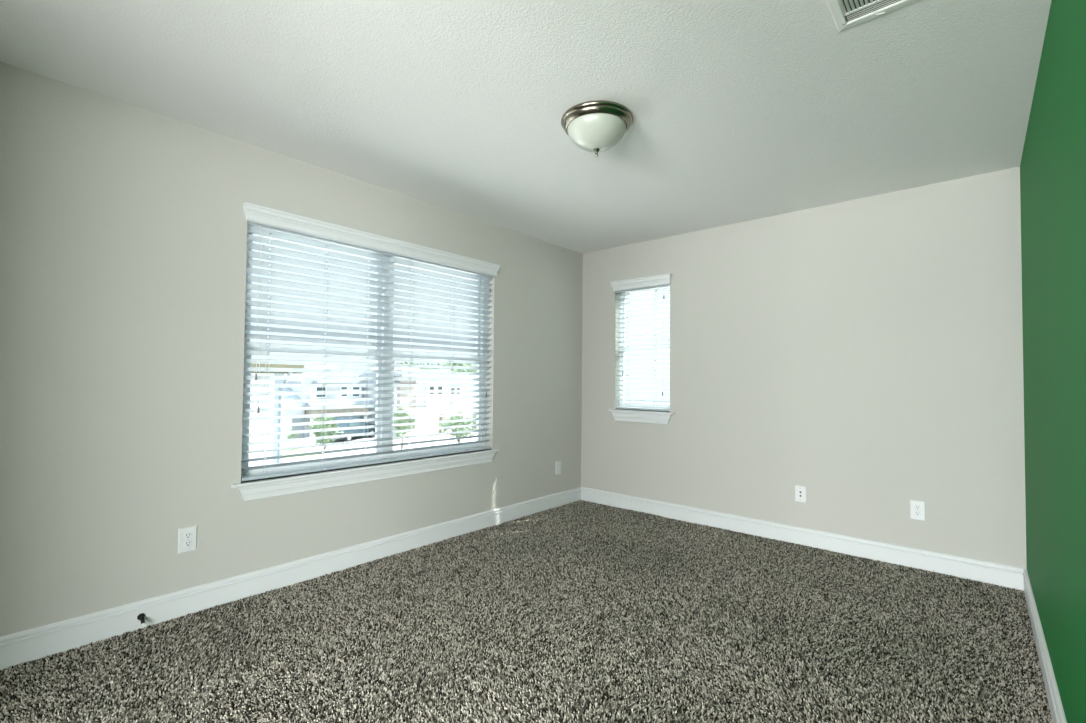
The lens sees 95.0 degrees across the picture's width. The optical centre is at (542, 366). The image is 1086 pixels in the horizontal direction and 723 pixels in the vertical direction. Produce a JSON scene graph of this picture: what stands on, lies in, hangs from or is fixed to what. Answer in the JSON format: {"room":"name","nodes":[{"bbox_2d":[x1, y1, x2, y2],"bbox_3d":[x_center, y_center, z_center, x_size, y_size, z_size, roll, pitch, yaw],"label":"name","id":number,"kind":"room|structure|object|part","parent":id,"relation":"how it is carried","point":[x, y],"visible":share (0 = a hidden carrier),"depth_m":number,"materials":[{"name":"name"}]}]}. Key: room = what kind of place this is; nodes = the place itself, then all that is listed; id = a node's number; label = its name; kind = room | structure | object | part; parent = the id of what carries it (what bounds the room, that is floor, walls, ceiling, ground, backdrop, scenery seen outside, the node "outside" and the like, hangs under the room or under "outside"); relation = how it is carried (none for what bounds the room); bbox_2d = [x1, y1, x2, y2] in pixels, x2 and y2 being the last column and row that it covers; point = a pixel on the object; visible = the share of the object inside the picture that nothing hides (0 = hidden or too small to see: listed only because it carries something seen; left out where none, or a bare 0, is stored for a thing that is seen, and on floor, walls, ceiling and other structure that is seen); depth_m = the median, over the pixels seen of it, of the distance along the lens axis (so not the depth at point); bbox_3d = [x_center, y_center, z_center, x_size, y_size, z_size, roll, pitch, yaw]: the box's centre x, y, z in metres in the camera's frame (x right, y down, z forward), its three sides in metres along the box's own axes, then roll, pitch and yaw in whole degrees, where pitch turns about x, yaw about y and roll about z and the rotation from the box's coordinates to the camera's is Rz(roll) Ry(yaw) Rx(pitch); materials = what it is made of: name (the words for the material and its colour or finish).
{"room":"empty bedroom","nodes":[
{"label":"empty bedroom","id":0,"kind":"room"},
{"bbox_2d":[0,62,582,636],"bbox_3d":[-1.152,0.043,3.307,0.150,2.470,4.804,-1,-2,41],"label":"wall","id":1,"kind":"structure","parent":0,"point":[123,226],"depth_m":2.41,"materials":[{"name":"grey paint"}]},
{"bbox_2d":[137,613,146,627],"bbox_3d":[-1.850,1.173,2.301,0.070,0.044,0.030,-1,-2,41],"label":"door stop","id":2,"kind":"object","parent":1,"relation":"attached to","point":[141,616],"visible":1,"depth_m":2.31,"materials":[{"name":"brown metal"}]},
{"bbox_2d":[178,526,196,553],"bbox_3d":[-1.764,0.858,2.473,0.009,0.122,0.078,-1,-2,41],"label":"power outlet","id":3,"kind":"object","parent":1,"relation":"attached to","point":[187,537],"visible":1,"depth_m":2.47,"materials":[{"name":"plastic"}]},
{"bbox_2d":[184,541,191,546],"bbox_3d":[-1.762,0.877,2.470,0.002,0.027,0.034,-1,-2,41],"label":"receptacle","id":4,"kind":"object","parent":3,"relation":"attached to","point":[186,543],"depth_m":2.47,"materials":[{"name":"white plastic"}]},
{"bbox_2d":[184,533,191,538],"bbox_3d":[-1.762,0.838,2.471,0.002,0.027,0.034,-1,-2,41],"label":"receptacle","id":5,"kind":"object","parent":3,"relation":"attached to","point":[186,535],"depth_m":2.47,"materials":[{"name":"white plastic"}]},
{"bbox_2d":[0,487,580,669],"bbox_3d":[-1.109,1.196,3.210,0.018,0.141,4.534,-1,-2,41],"label":"baseboard","id":6,"kind":"structure","parent":1,"relation":"attached to","point":[28,645],"depth_m":2.61,"materials":[{"name":"white paint"}]},
{"bbox_2d":[241,232,486,476],"bbox_3d":[-1.092,-0.069,3.440,0.063,1.428,1.827,-1,-2,41],"label":"window","id":7,"kind":"structure","parent":1,"relation":"in","point":[245,406],"depth_m":3.40,"materials":[{"name":"white plastic"}]},
{"bbox_3d":[-1.387,0.250,3.083,0.023,0.707,0.842,-1,-2,41],"label":"sash","id":8,"kind":"part","parent":7,"relation":"part of","materials":[{"name":"glass"}]},
{"bbox_3d":[-1.399,-0.420,3.117,0.023,0.705,0.842,-1,-2,41],"label":"sash","id":9,"kind":"part","parent":7,"relation":"part of","materials":[{"name":"glass"}]},
{"bbox_2d":[241,202,500,480],"bbox_3d":[-1.010,-0.107,3.369,0.106,1.490,1.877,-1,-2,41],"label":"window blind","id":10,"kind":"object","parent":7,"relation":"attached to","point":[261,220],"visible":0.99,"depth_m":3.18,"materials":[{"name":"white paint"}]},
{"bbox_3d":[-1.560,-0.372,2.727,0.002,0.832,0.002,-1,-2,41],"label":"lift cord","id":11,"kind":"part","parent":10,"relation":"part of","materials":[{"name":"white fabric"}]},
{"bbox_3d":[-1.551,-0.282,2.736,0.002,1.012,0.002,-1,-2,41],"label":"lift cord","id":12,"kind":"part","parent":10,"relation":"part of","materials":[{"name":"white fabric"}]},
{"bbox_3d":[-1.544,-0.080,2.795,0.053,1.389,0.012,-1,-2,41],"label":"ladder cord","id":13,"kind":"part","parent":10,"relation":"part of","materials":[{"name":"white fabric"}]},
{"bbox_3d":[-1.330,-0.071,3.039,0.053,1.389,0.012,-1,-2,41],"label":"ladder cord","id":14,"kind":"part","parent":10,"relation":"part of","materials":[{"name":"white fabric"}]},
{"bbox_3d":[-1.036,0.629,3.368,0.050,0.018,1.815,-1,-2,41],"label":"rail","id":15,"kind":"part","parent":10,"relation":"part of","materials":[{"name":"white plastic"}]},
{"bbox_3d":[-1.146,-0.064,3.250,0.053,1.389,0.012,-1,-2,41],"label":"ladder cord","id":16,"kind":"part","parent":10,"relation":"part of","materials":[{"name":"white fabric"}]},
{"bbox_3d":[-0.929,-0.055,3.498,0.053,1.389,0.012,-1,-2,41],"label":"ladder cord","id":17,"kind":"part","parent":10,"relation":"part of","materials":[{"name":"white fabric"}]},
{"bbox_3d":[-0.689,-0.046,3.773,0.053,1.389,0.012,-1,-2,41],"label":"ladder cord","id":18,"kind":"part","parent":10,"relation":"part of","materials":[{"name":"white fabric"}]},
{"bbox_3d":[-0.501,-0.039,3.988,0.053,1.389,0.012,-1,-2,41],"label":"ladder cord","id":19,"kind":"part","parent":10,"relation":"part of","materials":[{"name":"white fabric"}]},
{"bbox_3d":[-0.449,-0.268,3.997,0.002,0.952,0.002,-1,-2,41],"label":"tilt cord","id":20,"kind":"part","parent":10,"relation":"part of","materials":[{"name":"white fabric"}]},
{"bbox_3d":[-0.789,0.273,3.767,0.023,0.707,0.842,-1,-2,41],"label":"sash","id":21,"kind":"part","parent":7,"relation":"part of","materials":[{"name":"glass"}]},
{"bbox_3d":[-0.801,-0.396,3.800,0.023,0.705,0.842,-1,-2,41],"label":"sash","id":22,"kind":"part","parent":7,"relation":"part of","materials":[{"name":"glass"}]},
{"bbox_2d":[231,449,498,500],"bbox_3d":[-1.032,0.693,3.361,0.125,0.098,1.917,-1,-2,41],"label":"trim","id":23,"kind":"structure","parent":1,"relation":"attached to","point":[253,490],"depth_m":3.11,"materials":[{"name":"white paint"}]},
{"bbox_2d":[555,461,560,474],"bbox_3d":[0.144,0.943,4.655,0.008,0.120,0.074,-1,-2,41],"label":"blank plate","id":24,"kind":"object","parent":1,"relation":"attached to","point":[558,463],"visible":1,"depth_m":4.65,"materials":[{"name":"plastic"}]},
{"bbox_2d":[17,588,1010,722],"bbox_3d":[0.073,1.320,2.192,3.435,0.120,4.804,-1,-2,41],"label":"floor","id":25,"kind":"structure","parent":0,"point":[638,588],"depth_m":1.87,"materials":[{"name":"grey carpet"}]},
{"bbox_2d":[0,500,1052,722],"bbox_3d":[0.074,1.235,2.172,3.163,0.030,4.530,-1,-2,41],"label":"carpet","id":26,"kind":"object","parent":25,"relation":"on","point":[574,572],"visible":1,"depth_m":2.22,"materials":[{"name":"grey carpet"}]},
{"bbox_2d":[0,0,1051,253],"bbox_3d":[0.096,-1.269,2.261,3.435,0.120,4.804,-1,-2,41],"label":"ceiling","id":27,"kind":"structure","parent":0,"point":[741,110],"depth_m":2.17,"materials":[{"name":"white paint"}]},
{"bbox_2d":[561,100,632,156],"bbox_3d":[0.261,-1.112,2.425,0.348,0.182,0.348,-1,-2,41],"label":"ceiling light","id":28,"kind":"object","parent":27,"relation":"attached to","point":[596,126],"visible":1,"depth_m":2.33,"materials":[{"name":"white glass"}]},
{"bbox_3d":[0.261,-1.115,2.425,0.286,0.115,0.286,-1,-2,41],"label":"lamp shade","id":29,"kind":"part","parent":28,"relation":"part of","materials":[{"name":"white glass"}]},
{"bbox_2d":[826,0,916,30],"bbox_3d":[1.117,-1.211,1.568,0.376,0.014,0.277,-1,-2,41],"label":"ceiling vent","id":30,"kind":"object","parent":27,"relation":"in","point":[846,14],"visible":1,"depth_m":1.69,"materials":[{"name":"white metal"}]},
{"bbox_2d":[581,167,1026,567],"bbox_3d":[1.673,0.085,3.928,3.285,2.470,0.150,-1,-2,41],"label":"wall","id":31,"kind":"structure","parent":0,"point":[865,354],"depth_m":3.47,"materials":[{"name":"grey paint"}]},
{"bbox_2d":[608,409,674,423],"bbox_3d":[0.904,0.449,4.525,0.657,0.106,0.125,-1,-2,41],"label":"trim","id":32,"kind":"structure","parent":31,"relation":"attached to","point":[656,417],"depth_m":4.47,"materials":[{"name":"white paint"}]},
{"bbox_2d":[619,287,669,410],"bbox_3d":[0.968,-0.168,4.608,0.567,1.132,0.063,-1,-2,41],"label":"window","id":33,"kind":"structure","parent":31,"relation":"in","point":[622,403],"depth_m":4.74,"materials":[{"name":"white plastic"}]},
{"bbox_2d":[610,273,672,410],"bbox_3d":[0.896,-0.207,4.527,0.617,1.194,0.106,-1,-2,41],"label":"window blind","id":34,"kind":"object","parent":33,"relation":"attached to","point":[663,281],"visible":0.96,"depth_m":4.52,"materials":[{"name":"white paint"}]},
{"bbox_3d":[0.795,-0.158,4.648,0.012,1.093,0.055,-1,-2,41],"label":"ladder cord","id":35,"kind":"part","parent":34,"relation":"part of","materials":[{"name":"white fabric"}]},
{"bbox_3d":[0.909,0.381,4.531,0.555,0.018,0.050,-1,-2,41],"label":"rail","id":36,"kind":"part","parent":34,"relation":"part of","materials":[{"name":"white plastic"}]},
{"bbox_3d":[1.004,-0.161,4.465,0.012,1.093,0.055,-1,-2,41],"label":"ladder cord","id":37,"kind":"part","parent":34,"relation":"part of","materials":[{"name":"white fabric"}]},
{"bbox_3d":[0.959,0.089,4.594,0.531,0.559,0.023,-1,-2,41],"label":"sash","id":38,"kind":"part","parent":33,"relation":"part of","materials":[{"name":"glass"}]},
{"bbox_3d":[0.980,-0.433,4.626,0.531,0.557,0.023,-1,-2,41],"label":"sash","id":39,"kind":"part","parent":33,"relation":"part of","materials":[{"name":"glass"}]},
{"bbox_2d":[795,485,805,502],"bbox_3d":[1.872,0.923,3.619,0.076,0.118,0.010,-1,-2,41],"label":"jack plate","id":40,"kind":"object","parent":31,"relation":"attached to","point":[800,491],"visible":1,"depth_m":3.62,"materials":[{"name":"plastic"}]},
{"bbox_2d":[581,487,1025,590],"bbox_3d":[1.562,1.237,3.874,3.165,0.141,0.018,-1,-2,41],"label":"baseboard","id":41,"kind":"structure","parent":31,"relation":"attached to","point":[1007,576],"depth_m":3.48,"materials":[{"name":"white paint"}]},
{"bbox_2d":[910,500,924,520],"bbox_3d":[2.386,0.913,3.171,0.078,0.122,0.009,-1,-2,41],"label":"power outlet","id":42,"kind":"object","parent":31,"relation":"attached to","point":[917,508],"visible":1,"depth_m":3.17,"materials":[{"name":"plastic"}]},
{"bbox_2d":[1020,0,1085,722],"bbox_3d":[1.283,0.005,1.079,0.120,2.470,4.654,-1,-2,41],"label":"wall","id":43,"kind":"structure","parent":0,"point":[1053,160],"depth_m":1.60,"materials":[{"name":"green paint"}]},
{"bbox_2d":[1023,568,1066,722],"bbox_3d":[1.261,1.161,1.139,0.018,0.141,4.534,-1,-2,41],"label":"baseboard","id":44,"kind":"structure","parent":43,"relation":"attached to","point":[1053,696],"depth_m":1.97,"materials":[{"name":"white paint"}]},
{"label":"outside","id":45,"kind":"structure","parent":0,"visible":0},
{"bbox_2d":[282,432,476,462],"bbox_3d":[-12.758,5.334,30.905,180.000,0.300,150.000,-1,-2,41],"label":"ground","id":46,"kind":"structure","parent":45,"point":[307,442],"depth_m":33.85,"materials":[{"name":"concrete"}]},
{"bbox_2d":[249,363,304,465],"bbox_3d":[-11.522,2.152,9.130,6.187,4.920,11.290,-1,-2,41],"label":"house","id":47,"kind":"structure","parent":46,"relation":"on","point":[276,405],"depth_m":11.14,"materials":[{"name":"white"}]},
{"bbox_2d":[287,428,298,438],"bbox_3d":[-17.688,4.811,35.248,0.754,0.965,0.767,1,-2,-17],"label":"shrub","id":48,"kind":"object","parent":46,"relation":"on","point":[291,436],"visible":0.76,"depth_m":35.13,"materials":[{"name":"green plant"}]},
{"bbox_2d":[282,449,325,460],"bbox_3d":[-14.886,5.085,28.854,4.500,0.050,3.100,-1,-2,41],"label":"lawn","id":49,"kind":"structure","parent":46,"relation":"on","point":[293,451],"depth_m":28.77,"materials":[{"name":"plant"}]},
{"bbox_2d":[309,416,343,449],"bbox_3d":[-13.619,4.094,31.346,1.538,2.249,1.920,-1,-2,41],"label":"leafy bush","id":50,"kind":"object","parent":46,"relation":"on","point":[320,426],"visible":0.56,"depth_m":31.04,"materials":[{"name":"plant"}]},
{"bbox_2d":[283,365,371,438],"bbox_3d":[-20.214,2.602,39.744,9.600,5.500,8.950,-1,-2,41],"label":"house","id":51,"kind":"structure","parent":46,"relation":"on","point":[299,412],"depth_m":37.83,"materials":[{"name":"white"}]},
{"bbox_3d":[-17.924,4.436,36.483,0.100,1.700,0.850,-1,-2,41],"label":"door","id":52,"kind":"part","parent":51,"relation":"part of","materials":[{"name":"white"}]},
{"bbox_3d":[-17.013,3.278,36.823,0.250,4.050,0.300,-1,-2,41],"label":"post","id":53,"kind":"part","parent":51,"relation":"part of","materials":[{"name":"white"}]},
{"bbox_3d":[-17.023,1.863,38.142,0.030,0.850,0.700,-1,-2,41],"label":"pane","id":54,"kind":"part","parent":51,"relation":"part of","materials":[{"name":"clear glass"}]},
{"bbox_3d":[-15.130,1.877,40.307,0.030,0.970,0.550,-1,-2,41],"label":"pane","id":55,"kind":"part","parent":51,"relation":"part of","materials":[{"name":"clear glass"}]},
{"bbox_2d":[328,416,374,440],"bbox_3d":[-14.236,4.484,36.672,1.910,1.680,4.590,0,-2,13],"label":"car","id":56,"kind":"object","parent":46,"relation":"on","point":[353,431],"visible":0.43,"depth_m":35.76,"materials":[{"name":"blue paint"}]},
{"bbox_2d":[393,407,416,448],"bbox_3d":[-8.412,3.800,29.963,1.558,2.809,1.591,-1,-2,41],"label":"leafy tree","id":57,"kind":"object","parent":46,"relation":"on","point":[399,408],"visible":0.55,"depth_m":29.71,"materials":[{"name":"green plant"}]},
{"bbox_2d":[397,361,431,369],"bbox_3d":[-19.446,2.558,72.083,7.100,7.350,6.911,1,-2,-18],"label":"tree","id":58,"kind":"object","parent":46,"relation":"on","point":[405,362],"visible":0.02,"depth_m":72.47,"materials":[{"name":"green plant"}]},
{"bbox_2d":[358,365,476,436],"bbox_3d":[-9.829,2.766,45.242,8.400,5.650,12.500,-1,-2,41],"label":"house","id":59,"kind":"structure","parent":46,"relation":"on","point":[374,368],"depth_m":40.80,"materials":[{"name":"white"}]},
{"bbox_2d":[422,362,441,369],"bbox_3d":[-18.995,2.844,88.401,8.957,7.659,7.419,-1,-2,41],"label":"tree","id":60,"kind":"object","parent":46,"relation":"on","point":[428,362],"visible":0.03,"depth_m":86.92,"materials":[{"name":"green plant"}]},
{"bbox_2d":[438,410,475,442],"bbox_3d":[-5.633,4.052,32.925,2.281,2.552,3.246,-1,-2,41],"label":"leafy tree","id":61,"kind":"object","parent":46,"relation":"on","point":[459,411],"visible":0.62,"depth_m":32.92,"materials":[{"name":"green plant"}]},
{"bbox_2d":[442,363,476,371],"bbox_3d":[-13.325,2.515,79.255,7.063,7.927,8.173,1,-2,-29],"label":"tree","id":62,"kind":"object","parent":46,"relation":"on","point":[448,364],"visible":0.12,"depth_m":77.44,"materials":[{"name":"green plant"}]}
]}

